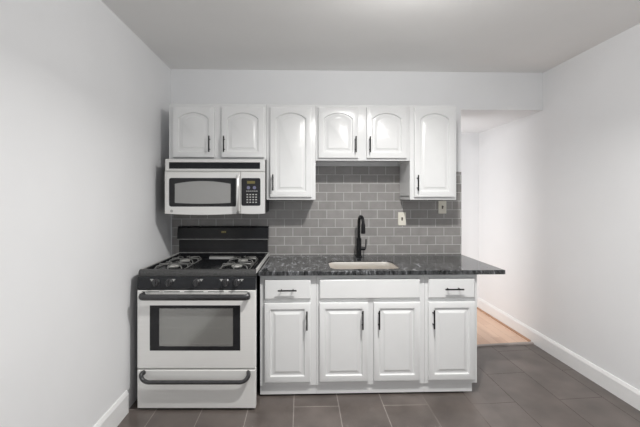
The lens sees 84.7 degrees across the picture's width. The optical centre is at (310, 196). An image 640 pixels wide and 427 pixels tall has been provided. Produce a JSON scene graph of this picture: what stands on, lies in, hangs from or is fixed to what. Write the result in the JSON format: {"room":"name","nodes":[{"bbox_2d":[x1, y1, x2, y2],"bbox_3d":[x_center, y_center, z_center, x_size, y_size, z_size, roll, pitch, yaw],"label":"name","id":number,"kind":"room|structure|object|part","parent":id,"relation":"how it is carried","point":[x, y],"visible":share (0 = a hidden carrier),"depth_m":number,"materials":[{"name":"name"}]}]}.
{"room":"kitchen","nodes":[
{"label":"kitchen","id":0,"kind":"room"},
{"bbox_2d":[0,0,170,426],"bbox_3d":[-1.178,0.176,0.967,0.100,2.517,6.200,0,0,-2],"label":"wall","id":1,"kind":"structure","parent":0,"point":[85,101],"depth_m":1.69,"materials":[{"name":"white paint"}]},
{"bbox_2d":[93,390,128,426],"bbox_3d":[-1.093,1.281,0.039,0.016,0.152,4.340,0,0,-2],"label":"baseboard","id":2,"kind":"structure","parent":1,"relation":"attached to","point":[113,417],"depth_m":2.06,"materials":[{"name":"white paint"}]},
{"bbox_2d":[171,69,542,255],"bbox_3d":[0.417,0.137,3.071,3.208,2.437,0.115,0,0,-2],"label":"wall","id":3,"kind":"structure","parent":0,"point":[470,92],"depth_m":3.01,"materials":[{"name":"white paint"}]},
{"bbox_2d":[169,104,266,161],"bbox_3d":[-0.717,-0.499,2.803,0.740,0.427,0.337,0,0,-2],"label":"upper cabinet","id":4,"kind":"object","parent":3,"relation":"attached to","point":[196,131],"visible":0.91,"depth_m":2.67,"materials":[{"name":"white paint"}]},
{"bbox_3d":[-0.894,-0.494,2.675,0.313,0.386,0.020,0,0,-2],"label":"door","id":5,"kind":"part","parent":4,"relation":"part of","materials":[{"name":"white paint"}]},
{"bbox_2d":[165,159,268,214],"bbox_3d":[-0.714,-0.074,2.752,0.734,0.414,0.438,0,0,-2],"label":"microwave","id":6,"kind":"object","parent":4,"relation":"attached to","point":[192,186],"visible":0.99,"depth_m":2.59,"materials":[{"name":"white plastic"}]},
{"bbox_3d":[-0.800,-0.028,2.605,0.553,0.321,0.043,0,0,-2],"label":"door","id":7,"kind":"part","parent":6,"relation":"part of","materials":[{"name":"metal"}]},
{"bbox_3d":[-0.710,-0.236,2.613,0.734,0.090,0.032,0,0,-2],"label":"panel","id":8,"kind":"part","parent":6,"relation":"part of","materials":[{"name":"metal"}]},
{"bbox_3d":[-0.535,-0.020,2.566,0.024,0.285,0.057,0,0,-2],"label":"handle","id":9,"kind":"part","parent":6,"relation":"part of","materials":[{"name":"silver metal"}]},
{"bbox_3d":[-0.444,-0.037,2.595,0.140,0.205,0.004,0,0,-2],"label":"control panel","id":10,"kind":"part","parent":6,"relation":"part of","materials":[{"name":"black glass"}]},
{"bbox_3d":[-0.521,-0.494,2.686,0.323,0.386,0.020,0,0,-2],"label":"door","id":11,"kind":"part","parent":4,"relation":"part of","materials":[{"name":"white paint"}]},
{"bbox_2d":[267,104,315,199],"bbox_3d":[-0.157,-0.346,2.819,0.378,0.734,0.337,0,0,-2],"label":"upper cabinet","id":12,"kind":"object","parent":3,"relation":"attached to","point":[291,129],"visible":1,"depth_m":2.69,"materials":[{"name":"white paint"}]},
{"bbox_2d":[172,166,460,256],"bbox_3d":[0.063,0.236,2.999,2.472,0.998,0.008,0,0,-2],"label":"backsplash","id":13,"kind":"structure","parent":3,"relation":"attached to","point":[327,224],"depth_m":3.00,"materials":[{"name":"grey tile"}]},
{"bbox_2d":[398,212,405,224],"bbox_3d":[0.781,0.188,3.005,0.066,0.113,0.019,0,0,-2],"label":"light switch","id":14,"kind":"object","parent":13,"relation":"attached to","point":[401,215],"visible":1,"depth_m":3.01,"materials":[{"name":"white plastic"}]},
{"bbox_2d":[438,201,445,213],"bbox_3d":[1.131,0.088,3.015,0.069,0.110,0.019,0,0,-2],"label":"light switch","id":15,"kind":"object","parent":13,"relation":"attached to","point":[441,204],"visible":1,"depth_m":3.02,"materials":[{"name":"white plastic"}]},
{"bbox_2d":[316,105,409,163],"bbox_3d":[0.400,-0.497,2.835,0.733,0.431,0.337,0,0,-2],"label":"upper cabinet","id":16,"kind":"object","parent":3,"relation":"attached to","point":[372,133],"visible":1,"depth_m":2.71,"materials":[{"name":"white paint"}]},
{"bbox_3d":[0.211,-0.495,2.706,0.309,0.391,0.020,0,0,-2],"label":"door","id":17,"kind":"part","parent":16,"relation":"part of","materials":[{"name":"white paint"}]},
{"bbox_3d":[0.343,-0.402,2.682,0.010,0.122,0.035,0,0,-2],"label":"handle","id":18,"kind":"part","parent":16,"relation":"part of","materials":[{"name":"black metal"}]},
{"bbox_3d":[0.586,-0.495,2.717,0.313,0.391,0.020,0,0,-2],"label":"door","id":19,"kind":"part","parent":16,"relation":"part of","materials":[{"name":"white paint"}]},
{"bbox_2d":[400,105,455,199],"bbox_3d":[0.949,-0.346,2.851,0.365,0.734,0.337,0,0,-2],"label":"upper cabinet","id":20,"kind":"object","parent":3,"relation":"attached to","point":[430,172],"visible":0.98,"depth_m":2.72,"materials":[{"name":"white paint"}]},
{"bbox_3d":[0.958,-0.345,2.728,0.315,0.691,0.020,0,0,-2],"label":"door","id":21,"kind":"part","parent":20,"relation":"part of","materials":[{"name":"white paint"}]},
{"bbox_2d":[101,0,639,72],"bbox_3d":[0.491,-1.132,0.464,3.408,0.100,5.100,0,0,-2],"label":"ceiling","id":22,"kind":"structure","parent":0,"point":[512,36],"depth_m":2.28,"materials":[{"name":"paint"}]},
{"bbox_2d":[117,309,639,426],"bbox_3d":[0.475,1.377,1.014,3.208,0.117,6.200,0,0,-2],"label":"floor","id":23,"kind":"structure","parent":0,"point":[516,385],"depth_m":2.26,"materials":[{"name":"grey tile"}]},
{"bbox_2d":[137,226,268,407],"bbox_3d":[-0.728,0.799,2.563,0.755,1.112,0.790,0,0,0],"label":"gas range","id":24,"kind":"object","parent":23,"relation":"on","point":[198,306],"visible":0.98,"depth_m":2.23,"materials":[{"name":"white metal"}]},
{"bbox_3d":[-0.982,0.543,2.216,0.048,0.048,0.035,0,0,0],"label":"knob","id":25,"kind":"part","parent":24,"relation":"part of","materials":[{"name":"black plastic"}]},
{"bbox_3d":[-1.101,0.478,2.610,0.008,0.030,0.680,0,0,0],"label":"trim","id":26,"kind":"part","parent":24,"relation":"part of","materials":[{"name":"metal"}]},
{"bbox_3d":[-0.903,0.543,2.216,0.048,0.048,0.035,0,0,0],"label":"knob","id":27,"kind":"part","parent":24,"relation":"part of","materials":[{"name":"black plastic"}]},
{"bbox_3d":[-0.950,0.485,2.425,0.170,0.008,0.170,0,0,0],"label":"burner","id":28,"kind":"part","parent":24,"relation":"part of","materials":[{"name":"silver metal"}]},
{"bbox_3d":[-0.950,0.485,2.645,0.170,0.008,0.170,0,0,0],"label":"burner","id":29,"kind":"part","parent":24,"relation":"part of","materials":[{"name":"silver metal"}]},
{"bbox_3d":[-0.727,0.623,2.198,0.698,0.042,0.059,0,0,0],"label":"handle","id":30,"kind":"part","parent":24,"relation":"part of","materials":[{"name":"grey metal"}]},
{"bbox_3d":[-0.727,1.132,2.200,0.699,0.071,0.056,0,0,0],"label":"handle","id":31,"kind":"part","parent":24,"relation":"part of","materials":[{"name":"grey metal"}]},
{"bbox_3d":[-0.727,1.219,2.247,0.750,0.244,0.043,0,0,0],"label":"storage drawer","id":32,"kind":"part","parent":24,"relation":"part of","materials":[{"name":"metal"}]},
{"bbox_3d":[-0.727,0.841,2.247,0.750,0.496,0.043,0,0,0],"label":"oven door","id":33,"kind":"part","parent":24,"relation":"part of","materials":[{"name":"metal"}]},
{"bbox_3d":[-0.727,0.543,2.216,0.048,0.048,0.035,0,0,0],"label":"knob","id":34,"kind":"part","parent":24,"relation":"part of","materials":[{"name":"black plastic"}]},
{"bbox_3d":[-0.727,0.550,2.255,0.750,0.082,0.052,0,0,0],"label":"control panel","id":35,"kind":"part","parent":24,"relation":"part of","materials":[{"name":"black plastic"}]},
{"bbox_2d":[144,253,268,274],"bbox_3d":[-0.728,0.491,2.607,0.746,0.051,0.703,0,0,0],"label":"cooktop","id":36,"kind":"object","parent":24,"relation":"in","point":[179,263],"depth_m":2.48,"materials":[{"name":"black metal"}]},
{"bbox_3d":[-0.729,0.461,2.908,0.742,0.005,0.008,0,0,0],"label":"backguard trim","id":37,"kind":"part","parent":24,"relation":"part of","materials":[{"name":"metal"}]},
{"bbox_3d":[-0.540,0.543,2.216,0.048,0.048,0.035,0,0,0],"label":"knob","id":38,"kind":"part","parent":24,"relation":"part of","materials":[{"name":"black plastic"}]},
{"bbox_3d":[-0.470,0.543,2.216,0.048,0.048,0.035,0,0,0],"label":"knob","id":39,"kind":"part","parent":24,"relation":"part of","materials":[{"name":"black plastic"}]},
{"bbox_3d":[-0.512,0.485,2.426,0.170,0.008,0.170,0,0,0],"label":"burner","id":40,"kind":"part","parent":24,"relation":"part of","materials":[{"name":"silver metal"}]},
{"bbox_3d":[-0.354,0.478,2.611,0.008,0.030,0.680,0,0,0],"label":"trim","id":41,"kind":"part","parent":24,"relation":"part of","materials":[{"name":"metal"}]},
{"bbox_2d":[260,276,315,394],"bbox_3d":[-0.163,0.941,2.654,0.379,0.829,0.666,0,0,-2],"label":"base cabinet","id":42,"kind":"object","parent":23,"relation":"on","point":[287,303],"visible":0.94,"depth_m":2.36,"materials":[{"name":"white paint"}]},
{"bbox_3d":[-0.157,0.621,2.366,0.312,0.132,0.020,0,0,-2],"label":"drawer","id":43,"kind":"part","parent":42,"relation":"part of","materials":[{"name":"white paint"}]},
{"bbox_3d":[-0.159,0.622,2.338,0.125,0.010,0.035,0,0,-2],"label":"handle","id":44,"kind":"part","parent":42,"relation":"part of","materials":[{"name":"black metal"}]},
{"bbox_3d":[-0.158,0.980,2.366,0.310,0.532,0.020,0,0,-2],"label":"door","id":45,"kind":"part","parent":42,"relation":"part of","materials":[{"name":"white paint"}]},
{"bbox_3d":[-0.028,0.823,2.342,0.010,0.125,0.035,0,0,-2],"label":"handle","id":46,"kind":"part","parent":42,"relation":"part of","materials":[{"name":"black metal"}]},
{"bbox_2d":[316,275,423,393],"bbox_3d":[0.399,0.941,2.669,0.742,0.829,0.666,0,0,-2],"label":"base cabinet","id":47,"kind":"object","parent":23,"relation":"on","point":[370,328],"visible":0.92,"depth_m":2.38,"materials":[{"name":"white paint"}]},
{"bbox_3d":[0.222,0.980,2.377,0.331,0.532,0.020,0,0,-2],"label":"door","id":48,"kind":"part","parent":47,"relation":"part of","materials":[{"name":"white paint"}]},
{"bbox_3d":[0.346,0.823,2.352,0.010,0.125,0.035,0,0,-2],"label":"handle","id":49,"kind":"part","parent":47,"relation":"part of","materials":[{"name":"black metal"}]},
{"bbox_3d":[0.399,0.621,2.382,0.685,0.132,0.020,0,0,-2],"label":"drawer","id":50,"kind":"part","parent":47,"relation":"part of","materials":[{"name":"white paint"}]},
{"bbox_2d":[259,254,504,275],"bbox_3d":[0.475,0.509,2.680,1.666,0.029,0.651,0,0,-2],"label":"countertop","id":51,"kind":"structure","parent":47,"relation":"on","point":[433,264],"depth_m":2.50,"materials":[{"name":"stone"}]},
{"bbox_2d":[356,215,366,257],"bbox_3d":[0.415,0.320,2.851,0.090,0.349,0.148,0,0,-2],"label":"faucet","id":52,"kind":"object","parent":51,"relation":"on","point":[359,248],"visible":1,"depth_m":2.88,"materials":[{"name":"black metal"}]},
{"bbox_3d":[0.406,0.245,2.846,0.025,0.199,0.129,0,0,-11],"label":"spout","id":53,"kind":"part","parent":52,"relation":"part of","materials":[{"name":"black metal"}]},
{"bbox_2d":[329,262,397,268],"bbox_3d":[0.377,0.597,2.563,0.487,0.190,0.292,0,0,-2],"label":"sink","id":54,"kind":"object","parent":51,"relation":"in","point":[335,265],"visible":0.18,"depth_m":2.70,"materials":[{"name":"metal"}]},
{"bbox_3d":[0.583,0.980,2.387,0.317,0.532,0.020,0,0,-2],"label":"door","id":55,"kind":"part","parent":47,"relation":"part of","materials":[{"name":"white paint"}]},
{"bbox_2d":[424,275,476,391],"bbox_3d":[0.952,0.941,2.685,0.363,0.829,0.666,0,0,-2],"label":"base cabinet","id":56,"kind":"object","parent":23,"relation":"on","point":[450,301],"visible":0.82,"depth_m":2.39,"materials":[{"name":"white paint"}]},
{"bbox_3d":[0.959,0.621,2.398,0.319,0.132,0.020,0,0,-2],"label":"drawer","id":57,"kind":"part","parent":56,"relation":"part of","materials":[{"name":"white paint"}]},
{"bbox_3d":[0.959,0.980,2.397,0.319,0.532,0.020,0,0,-2],"label":"door","id":58,"kind":"part","parent":56,"relation":"part of","materials":[{"name":"white paint"}]},
{"bbox_2d":[477,341,533,346],"bbox_3d":[1.648,1.333,3.158,0.706,0.045,0.040,0,0,-2],"label":"trim","id":59,"kind":"structure","parent":23,"relation":"on","point":[531,342],"depth_m":3.15,"materials":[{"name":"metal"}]},
{"bbox_2d":[461,133,478,306],"bbox_3d":[0.386,0.289,4.163,3.208,2.292,0.100,0,0,-2],"label":"wall","id":60,"kind":"structure","parent":0,"point":[469,141],"depth_m":4.16,"materials":[{"name":"white paint"}]},
{"bbox_2d":[461,113,533,132],"bbox_3d":[0.401,-0.807,3.620,3.208,0.100,0.985,0,0,-2],"label":"ceiling","id":61,"kind":"structure","parent":0,"point":[470,122],"depth_m":3.47,"materials":[{"name":"white paint"}]},
{"bbox_2d":[479,23,639,390],"bbox_3d":[2.127,0.176,1.111,0.100,2.517,6.300,0,0,-2],"label":"wall","id":62,"kind":"structure","parent":0,"point":[559,184],"depth_m":2.70,"materials":[{"name":"white paint"}]},
{"bbox_2d":[477,307,530,341],"bbox_3d":[1.978,1.312,3.675,0.016,0.017,0.965,0,0,-2],"label":"trim","id":63,"kind":"structure","parent":62,"relation":"attached to","point":[481,310],"depth_m":3.57,"materials":[{"name":"brown wood"}]},
{"bbox_2d":[478,297,639,410],"bbox_3d":[2.070,1.256,1.059,0.018,0.132,6.200,0,0,-2],"label":"baseboard","id":64,"kind":"structure","parent":62,"relation":"attached to","point":[619,388],"depth_m":2.71,"materials":[{"name":"white paint"}]}
]}

